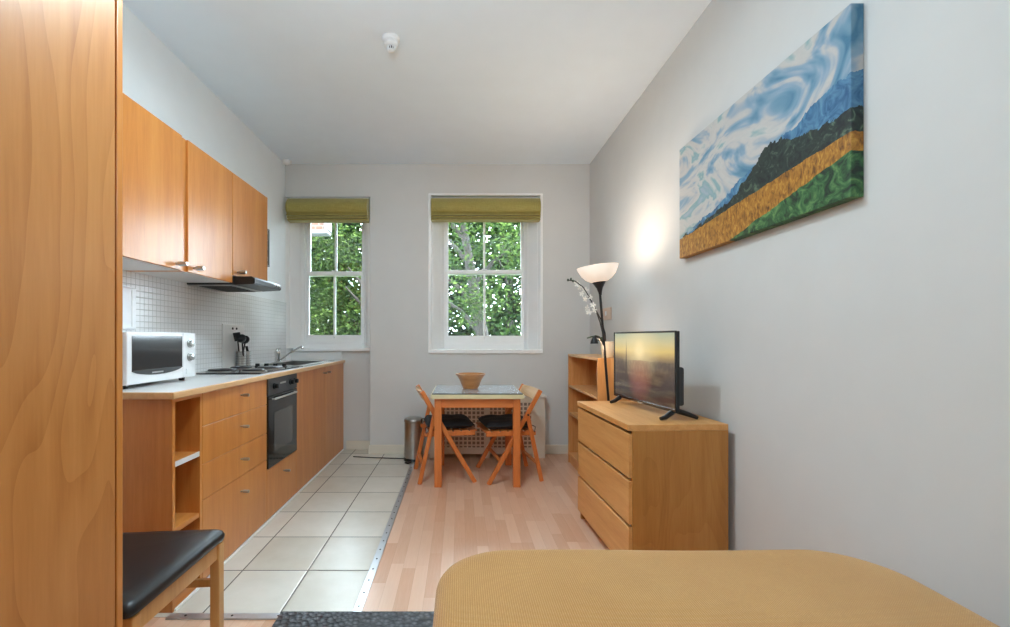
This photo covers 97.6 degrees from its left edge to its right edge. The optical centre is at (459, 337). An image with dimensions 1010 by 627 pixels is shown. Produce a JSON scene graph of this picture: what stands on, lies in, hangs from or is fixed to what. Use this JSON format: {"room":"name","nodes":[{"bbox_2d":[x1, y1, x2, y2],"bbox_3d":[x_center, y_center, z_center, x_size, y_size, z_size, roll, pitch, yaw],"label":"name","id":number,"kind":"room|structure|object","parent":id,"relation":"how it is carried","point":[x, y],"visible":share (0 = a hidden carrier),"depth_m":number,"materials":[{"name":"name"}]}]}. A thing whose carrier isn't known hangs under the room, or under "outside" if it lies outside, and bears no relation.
{"room":"studio apartment","nodes":[
{"label":"studio apartment","id":0,"kind":"room"},
{"bbox_2d":[123,4,292,371],"bbox_3d":[-1.965,-0.302,0.985,0.300,3.004,7.970,0,0,0],"label":"wall","id":1,"kind":"structure","parent":0,"point":[155,78],"depth_m":3.11,"materials":[{"name":"paint"}]},
{"bbox_2d":[123,286,135,329],"bbox_3d":[-1.774,-0.157,2.263,0.056,0.230,0.245,0,0,0],"label":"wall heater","id":2,"kind":"object","parent":1,"relation":"attached to","point":[129,293],"visible":0.31,"depth_m":2.33,"materials":[{"name":"white plastic"}]},
{"bbox_2d":[124,138,185,271],"bbox_3d":[-1.658,-0.724,2.385,0.312,0.723,0.048,0,0,0],"label":"trim","id":3,"kind":"structure","parent":1,"relation":"attached to","point":[183,139],"depth_m":2.39,"materials":[{"name":"brown wood"}]},
{"bbox_2d":[123,93,188,269],"bbox_3d":[-1.622,-0.724,2.050,0.384,0.723,0.619,0,0,0],"label":"upper cabinet","id":4,"kind":"object","parent":1,"relation":"attached to","point":[152,150],"visible":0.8,"depth_m":2.12,"materials":[{"name":"brown laminate"}]},
{"bbox_2d":[134,140,231,282],"bbox_3d":[-1.622,-0.724,2.647,0.384,0.723,0.472,0,0,0],"label":"upper cabinet","id":5,"kind":"object","parent":1,"relation":"attached to","point":[208,182],"visible":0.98,"depth_m":2.59,"materials":[{"name":"brown laminate"}]},
{"bbox_2d":[123,270,285,371],"bbox_3d":[-1.809,-0.066,2.881,0.012,0.598,3.363,0,0,0],"label":"backsplash","id":6,"kind":"structure","parent":1,"relation":"attached to","point":[162,305],"depth_m":3.14,"materials":[{"name":"white tile"}]},
{"bbox_2d":[187,276,280,291],"bbox_3d":[-1.571,-0.375,3.107,0.462,0.066,0.425,0,0,0],"label":"extractor hood","id":7,"kind":"object","parent":1,"relation":"attached to","point":[239,283],"visible":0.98,"depth_m":2.99,"materials":[{"name":"grey metal"}]},
{"bbox_2d":[199,286,255,291],"bbox_3d":[-1.627,-0.344,3.102,0.215,0.004,0.344,0,0,0],"label":"grille","id":8,"kind":"object","parent":7,"relation":"attached to","point":[221,288],"depth_m":3.07,"materials":[{"name":"grey metal"}]},
{"bbox_2d":[232,173,266,280],"bbox_3d":[-1.622,-0.738,3.146,0.384,0.695,0.518,0,0,0],"label":"upper cabinet","id":9,"kind":"object","parent":1,"relation":"attached to","point":[249,206],"visible":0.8,"depth_m":3.10,"materials":[{"name":"brown laminate"}]},
{"bbox_2d":[267,229,269,266],"bbox_3d":[-1.804,-0.845,4.010,0.019,0.350,0.280,0,0,0],"label":"picture frame","id":10,"kind":"object","parent":1,"relation":"attached to","point":[268,230],"visible":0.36,"depth_m":4.13,"materials":[{"name":"grey metal"}]},
{"bbox_2d":[267,231,267,264],"bbox_3d":[-1.810,-0.845,4.010,0.007,0.320,0.250,0,0,0],"label":"print","id":11,"kind":"object","parent":10,"relation":"attached to","point":[267,231],"depth_m":4.13},
{"bbox_2d":[154,449,410,616],"bbox_3d":[-1.290,1.260,3.430,1.649,0.120,3.080,0,0,0],"label":"floor","id":12,"kind":"structure","parent":0,"point":[317,553],"depth_m":2.54,"materials":[{"name":"tile"}]},
{"bbox_2d":[123,393,201,612],"bbox_3d":[-1.520,0.733,2.032,0.530,0.935,0.224,0,0,0],"label":"shelf unit","id":13,"kind":"object","parent":12,"relation":"on","point":[162,438],"visible":0.23,"depth_m":1.92,"materials":[{"name":"brown wood"}]},
{"bbox_2d":[202,380,266,577],"bbox_3d":[-1.496,0.733,2.502,0.578,0.935,0.714,0,0,0],"label":"drawer unit","id":14,"kind":"object","parent":12,"relation":"on","point":[234,419],"visible":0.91,"depth_m":2.45,"materials":[{"name":"brown laminate"}]},
{"bbox_2d":[266,373,298,519],"bbox_3d":[-1.496,0.733,3.115,0.578,0.935,0.510,0,0,0],"label":"oven unit","id":15,"kind":"object","parent":12,"relation":"on","point":[281,477],"depth_m":3.07,"materials":[{"name":"brown laminate"}]},
{"bbox_2d":[165,462,414,619],"bbox_3d":[-0.843,1.196,3.201,0.825,0.009,2.658,0,0,0],"label":"trim","id":16,"kind":"structure","parent":12,"relation":"on","point":[360,602],"depth_m":2.06,"materials":[{"name":"metal"}]},
{"bbox_2d":[296,363,342,492],"bbox_3d":[-1.500,0.733,4.056,0.570,0.935,1.371,0,0,0],"label":"cabinet","id":17,"kind":"object","parent":12,"relation":"on","point":[320,390],"visible":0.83,"depth_m":3.90,"materials":[{"name":"brown laminate"}]},
{"bbox_2d":[123,360,344,398],"bbox_3d":[-1.521,0.250,3.308,0.580,0.030,2.829,0,0,0],"label":"countertop","id":18,"kind":"structure","parent":17,"relation":"on","point":[199,383],"depth_m":2.27,"materials":[{"name":"white laminate"}]},
{"bbox_2d":[123,331,194,388],"bbox_3d":[-1.633,0.102,2.240,0.304,0.265,0.520,0,0,0],"label":"microwave","id":19,"kind":"object","parent":18,"relation":"on","point":[148,357],"visible":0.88,"depth_m":2.17,"materials":[{"name":"white plastic"}]},
{"bbox_2d":[222,324,243,367],"bbox_3d":[-1.795,0.063,3.495,0.014,0.342,0.330,0,0,0],"label":"chopping board","id":20,"kind":"object","parent":18,"relation":"on","point":[229,346],"visible":0.81,"depth_m":3.42,"materials":[{"name":"white plastic"}]},
{"bbox_2d":[236,351,245,365],"bbox_3d":[-1.752,0.171,3.520,0.072,0.126,0.072,0,0,0],"label":"pot","id":21,"kind":"object","parent":18,"relation":"on","point":[240,359],"visible":0.93,"depth_m":3.49,"materials":[{"name":"metal"}]},
{"bbox_2d":[233,332,239,351],"bbox_3d":[-1.766,0.088,3.499,0.049,0.271,0.071,0,0,0],"label":"spatula","id":22,"kind":"object","parent":21,"relation":"in","point":[235,335],"visible":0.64,"depth_m":3.48,"materials":[{"name":"black plastic"}]},
{"bbox_2d":[237,334,245,355],"bbox_3d":[-1.706,0.098,3.480,0.074,0.255,0.132,0,0,0],"label":"ladle","id":23,"kind":"object","parent":21,"relation":"in","point":[241,338],"visible":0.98,"depth_m":3.45,"materials":[{"name":"black plastic"}]},
{"bbox_2d":[243,336,249,349],"bbox_3d":[-1.750,0.102,3.552,0.067,0.244,0.095,0,0,29],"label":"ladle","id":24,"kind":"object","parent":21,"relation":"in","point":[247,340],"visible":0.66,"depth_m":3.57,"materials":[{"name":"black plastic"}]},
{"bbox_2d":[196,363,298,373],"bbox_3d":[-1.492,0.217,3.175,0.415,0.036,0.690,0,0,0],"label":"cooktop","id":25,"kind":"object","parent":18,"relation":"in","point":[257,369],"visible":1,"depth_m":3.00,"materials":[{"name":"silver glass"}]},
{"bbox_2d":[246,351,250,365],"bbox_3d":[-1.752,0.171,3.605,0.072,0.126,0.072,0,0,0],"label":"pot","id":26,"kind":"object","parent":18,"relation":"on","point":[248,353],"visible":0.49,"depth_m":3.58,"materials":[{"name":"metal"}]},
{"bbox_2d":[274,346,303,361],"bbox_3d":[-1.605,0.149,4.135,0.279,0.157,0.060,0,0,0],"label":"tap","id":27,"kind":"object","parent":18,"relation":"on","point":[277,352],"visible":0.97,"depth_m":4.12,"materials":[{"name":"silver metal"}]},
{"bbox_2d":[253,360,333,366],"bbox_3d":[-1.502,0.304,4.050,0.435,0.152,0.900,0,0,0],"label":"sink","id":28,"kind":"object","parent":18,"relation":"in","point":[301,363],"visible":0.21,"depth_m":4.28,"materials":[{"name":"metal"}]},
{"bbox_2d":[353,456,403,458],"bbox_3d":[-0.813,1.193,4.388,0.532,0.012,0.018,0,0,8],"label":"cable","id":29,"kind":"object","parent":12,"relation":"on","point":[353,456],"visible":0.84,"depth_m":4.38,"materials":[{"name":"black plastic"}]},
{"bbox_2d":[404,416,423,463],"bbox_3d":[-0.455,0.986,4.297,0.194,0.428,0.260,0,0,0],"label":"pedal bin","id":30,"kind":"object","parent":12,"relation":"on","point":[412,424],"visible":0.8,"depth_m":4.25,"materials":[{"name":"metal"}]},
{"bbox_2d":[310,223,361,334],"bbox_3d":[-2.486,-0.318,10.216,3.494,5.177,1.638,0,0,0],"label":"tree","id":31,"kind":"object","parent":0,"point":[327,310],"visible":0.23,"depth_m":10.01,"materials":[{"name":"green plant"}]},
{"bbox_2d":[143,454,608,626],"bbox_3d":[-0.235,1.260,0.985,3.760,0.120,7.970,0,0,0],"label":"floor","id":32,"kind":"structure","parent":0,"point":[433,529],"depth_m":2.85,"materials":[{"name":"brown wood"}]},
{"bbox_2d":[0,0,122,626],"bbox_3d":[-1.200,-0.150,0.537,0.600,2.700,1.275,0,0,0],"label":"wardrobe","id":33,"kind":"object","parent":32,"relation":"on","point":[61,61],"visible":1,"depth_m":0.99,"materials":[{"name":"brown wood"}]},
{"bbox_2d":[123,529,224,626],"bbox_3d":[-1.167,0.759,1.452,0.535,0.881,0.505,0,0,0],"label":"chair","id":34,"kind":"object","parent":32,"relation":"on","point":[158,566],"visible":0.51,"depth_m":1.48,"materials":[{"name":"black leather"}]},
{"bbox_2d":[272,611,433,626],"bbox_3d":[-0.378,1.189,1.605,0.795,0.008,0.610,0,0,0],"label":"door mat","id":35,"kind":"object","parent":32,"relation":"on","point":[286,618],"visible":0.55,"depth_m":1.85,"materials":[{"name":"black rubber"}]},
{"bbox_2d":[414,384,476,484],"bbox_3d":[-0.139,0.818,3.861,0.501,0.780,0.514,0,0,-10],"label":"folding chair","id":36,"kind":"object","parent":32,"relation":"on","point":[447,433],"visible":0.66,"depth_m":3.64,"materials":[{"name":"orange wood"}]},
{"bbox_2d":[421,414,473,433],"bbox_3d":[-0.113,0.739,3.865,0.429,0.109,0.418,0,0,-10],"label":"seat cushion","id":37,"kind":"object","parent":36,"relation":"on","point":[454,420],"visible":0.75,"depth_m":3.73,"materials":[{"name":"black fabric"}]},
{"bbox_2d":[431,385,523,486],"bbox_3d":[0.140,0.826,3.853,0.745,0.748,0.695,0,0,0],"label":"dining table","id":38,"kind":"object","parent":32,"relation":"on","point":[441,402],"visible":0.74,"depth_m":3.53,"materials":[{"name":"orange wood"}]},
{"bbox_2d":[432,385,522,394],"bbox_3d":[0.140,0.448,3.850,0.725,0.009,0.680,0,0,0],"label":"tabletop","id":39,"kind":"object","parent":38,"relation":"on","point":[439,389],"visible":0.95,"depth_m":3.72,"materials":[{"name":"white plastic"}]},
{"bbox_2d":[456,372,484,388],"bbox_3d":[0.093,0.378,3.860,0.264,0.131,0.264,0,0,0],"label":"wooden bowl","id":40,"kind":"object","parent":39,"relation":"on","point":[469,380],"visible":1,"depth_m":3.79,"materials":[{"name":"brown wood"}]},
{"bbox_2d":[428,394,546,457],"bbox_3d":[0.275,0.887,4.463,1.180,0.625,0.165,0,0,0],"label":"radiator cover","id":41,"kind":"object","parent":32,"relation":"on","point":[477,443],"visible":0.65,"depth_m":4.40,"materials":[{"name":"beige paint"}]},
{"bbox_2d":[444,402,531,446],"bbox_3d":[0.250,0.868,4.404,0.940,0.455,0.006,0,0,0],"label":"grille","id":42,"kind":"object","parent":41,"relation":"attached to","point":[480,439],"depth_m":4.40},
{"bbox_2d":[476,384,543,484],"bbox_3d":[0.420,0.818,3.867,0.501,0.780,0.514,0,0,-9],"label":"folding chair","id":43,"kind":"object","parent":32,"relation":"on","point":[534,393],"visible":0.72,"depth_m":3.67,"materials":[{"name":"orange wood"}]},
{"bbox_2d":[478,414,535,431],"bbox_3d":[0.394,0.739,3.864,0.429,0.109,0.418,0,0,-8],"label":"seat cushion","id":44,"kind":"object","parent":43,"relation":"on","point":[505,421],"visible":0.8,"depth_m":3.71,"materials":[{"name":"black fabric"}]},
{"bbox_2d":[577,263,618,400],"bbox_3d":[1.035,0.338,3.135,0.397,1.724,0.286,0,0,0],"label":"floor lamp","id":45,"kind":"object","parent":32,"relation":"on","point":[596,274],"visible":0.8,"depth_m":3.09,"materials":[{"name":"black paint"}]},
{"bbox_2d":[568,354,630,470],"bbox_3d":[1.187,0.677,3.805,0.280,1.046,0.914,0,0,0],"label":"bookcase","id":46,"kind":"object","parent":32,"relation":"on","point":[586,372],"visible":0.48,"depth_m":4.24,"materials":[{"name":"brown wood"}]},
{"bbox_2d":[567,278,613,357],"bbox_3d":[1.026,-0.154,3.402,0.391,0.614,0.216,0,0,-44],"label":"orchid","id":47,"kind":"object","parent":46,"relation":"on","point":[609,345],"visible":0.92,"depth_m":3.40,"materials":[{"name":"white plant"}]},
{"bbox_2d":[577,401,727,550],"bbox_3d":[1.044,0.810,2.538,0.496,0.780,0.810,0,0,-2],"label":"dresser","id":48,"kind":"object","parent":32,"relation":"on","point":[646,481],"visible":0.73,"depth_m":2.14,"materials":[{"name":"brown wood"}]},
{"bbox_2d":[610,330,698,419],"bbox_3d":[1.089,0.190,2.574,0.209,0.456,0.704,0,0,-5],"label":"television","id":49,"kind":"object","parent":48,"relation":"on","point":[648,371],"visible":1,"depth_m":2.47,"materials":[{"name":"black plastic"}]},
{"bbox_2d":[433,549,999,626],"bbox_3d":[0.550,0.897,0.269,1.284,0.606,2.099,0,0,0],"label":"bed","id":50,"kind":"object","parent":32,"relation":"on","point":[554,587],"visible":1,"depth_m":1.03,"materials":[{"name":"yellow fabric"}]},
{"bbox_2d":[123,0,711,163],"bbox_3d":[-0.235,-1.929,0.985,3.760,0.250,7.970,0,0,0],"label":"ceiling","id":51,"kind":"structure","parent":0,"point":[315,81],"depth_m":2.91,"materials":[{"name":"paint"}]},
{"bbox_2d":[282,159,290,164],"bbox_3d":[-1.765,-1.784,4.480,0.090,0.040,0.090,0,0,0],"label":"sensor","id":52,"kind":"object","parent":51,"relation":"attached to","point":[284,161],"visible":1,"depth_m":4.45,"materials":[{"name":"white plastic"}]},
{"bbox_2d":[382,33,399,52],"bbox_3d":[-0.415,-1.763,2.650,0.104,0.082,0.104,0,0,0],"label":"smoke detector","id":53,"kind":"object","parent":51,"relation":"attached to","point":[391,41],"visible":1,"depth_m":2.62,"materials":[{"name":"white plastic"}]},
{"bbox_2d":[285,164,589,448],"bbox_3d":[-0.235,-0.302,4.766,3.160,3.004,0.407,0,0,0],"label":"wall","id":54,"kind":"structure","parent":0,"point":[380,383],"depth_m":4.56,"materials":[{"name":"paint"}]},
{"bbox_2d":[174,449,343,610],"bbox_3d":[-1.250,1.194,3.326,0.010,0.011,2.792,0,0,0],"label":"trim","id":55,"kind":"structure","parent":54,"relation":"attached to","point":[303,487],"depth_m":2.70,"materials":[{"name":"white paint"}]},
{"bbox_2d":[291,351,341,359],"bbox_3d":[-1.542,0.186,4.733,0.544,0.093,0.018,0,0,0],"label":"trim","id":56,"kind":"structure","parent":54,"relation":"attached to","point":[296,355],"depth_m":4.72,"materials":[{"name":"white laminate"}]},
{"bbox_2d":[285,197,369,350],"bbox_3d":[-1.374,-0.662,4.747,0.882,1.601,0.345,0,0,0],"label":"window","id":57,"kind":"structure","parent":54,"relation":"in","point":[298,272],"depth_m":4.77,"materials":[{"name":"white paint"}]},
{"bbox_2d":[285,198,368,222],"bbox_3d":[-1.357,-1.329,4.535,0.825,0.257,0.155,0,0,0],"label":"blind","id":58,"kind":"object","parent":57,"relation":"attached to","point":[298,210],"visible":1,"depth_m":4.48,"materials":[{"name":"green fabric"}]},
{"bbox_2d":[346,441,369,449],"bbox_3d":[-1.079,1.153,4.736,0.292,0.095,0.016,0,0,0],"label":"baseboard","id":59,"kind":"structure","parent":54,"relation":"attached to","point":[350,445],"depth_m":4.73,"materials":[{"name":"beige paint"}]},
{"bbox_2d":[370,445,567,453],"bbox_3d":[0.198,1.153,4.555,2.262,0.095,0.016,0,0,0],"label":"baseboard","id":60,"kind":"structure","parent":54,"relation":"attached to","point":[374,449],"depth_m":4.55,"materials":[{"name":"beige paint"}]},
{"bbox_2d":[428,193,542,352],"bbox_3d":[0.265,-0.668,4.731,1.184,1.656,0.379,0,0,0],"label":"window","id":61,"kind":"structure","parent":54,"relation":"in","point":[530,340],"depth_m":4.71,"materials":[{"name":"white paint"}]},
{"bbox_2d":[431,197,540,221],"bbox_3d":[0.265,-1.339,4.563,1.124,0.255,0.140,0,0,0],"label":"blind","id":62,"kind":"object","parent":61,"relation":"attached to","point":[443,209],"visible":1,"depth_m":4.51,"materials":[{"name":"green fabric"}]},
{"bbox_2d":[590,0,1009,626],"bbox_3d":[1.495,-0.302,0.985,0.300,3.004,7.970,0,0,0],"label":"wall","id":63,"kind":"structure","parent":0,"point":[854,355],"depth_m":1.47,"materials":[{"name":"paint"}]},
{"bbox_2d":[603,307,611,319],"bbox_3d":[1.338,-0.219,3.974,0.014,0.109,0.216,0,0,0],"label":"light switch","id":64,"kind":"object","parent":63,"relation":"attached to","point":[607,312],"visible":0.83,"depth_m":3.97,"materials":[{"name":"beige plastic"}]},
{"bbox_2d":[680,3,863,258],"bbox_3d":[1.322,-0.792,2.036,0.044,0.645,1.144,0,0,0],"label":"picture","id":65,"kind":"object","parent":63,"relation":"attached to","point":[791,148],"visible":1,"depth_m":1.76},
{"label":"outside","id":66,"kind":"structure","parent":0,"visible":0},
{"bbox_3d":[0.000,2.050,17.495,28.000,0.100,25.010,0,0,0],"label":"floor","id":67,"kind":"structure","parent":66,"visible":0},
{"bbox_2d":[311,223,331,235],"bbox_3d":[-4.635,-1.900,7.925,4.730,7.800,0.750,0,0,0],"label":"brick building","id":68,"kind":"structure","parent":67,"relation":"on","point":[317,229],"depth_m":7.60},
{"bbox_2d":[310,223,450,334],"bbox_3d":[-3.807,-1.435,14.607,7.209,7.960,1.786,0,0,0],"label":"tree","id":69,"kind":"object","parent":67,"relation":"on","point":[344,225],"visible":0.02,"depth_m":14.25,"materials":[{"name":"green plant"}]},
{"bbox_2d":[448,222,520,335],"bbox_3d":[0.800,-0.807,8.486,3.436,5.654,2.144,0,0,0],"label":"tree","id":70,"kind":"object","parent":67,"relation":"on","point":[474,302],"visible":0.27,"depth_m":8.16,"materials":[{"name":"green plant"}]},
{"bbox_2d":[448,222,520,335],"bbox_3d":[1.266,-1.004,12.589,6.280,7.046,1.799,0,0,0],"label":"tree","id":71,"kind":"object","parent":67,"relation":"on","point":[493,330],"visible":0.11,"depth_m":12.33,"materials":[{"name":"green plant"}]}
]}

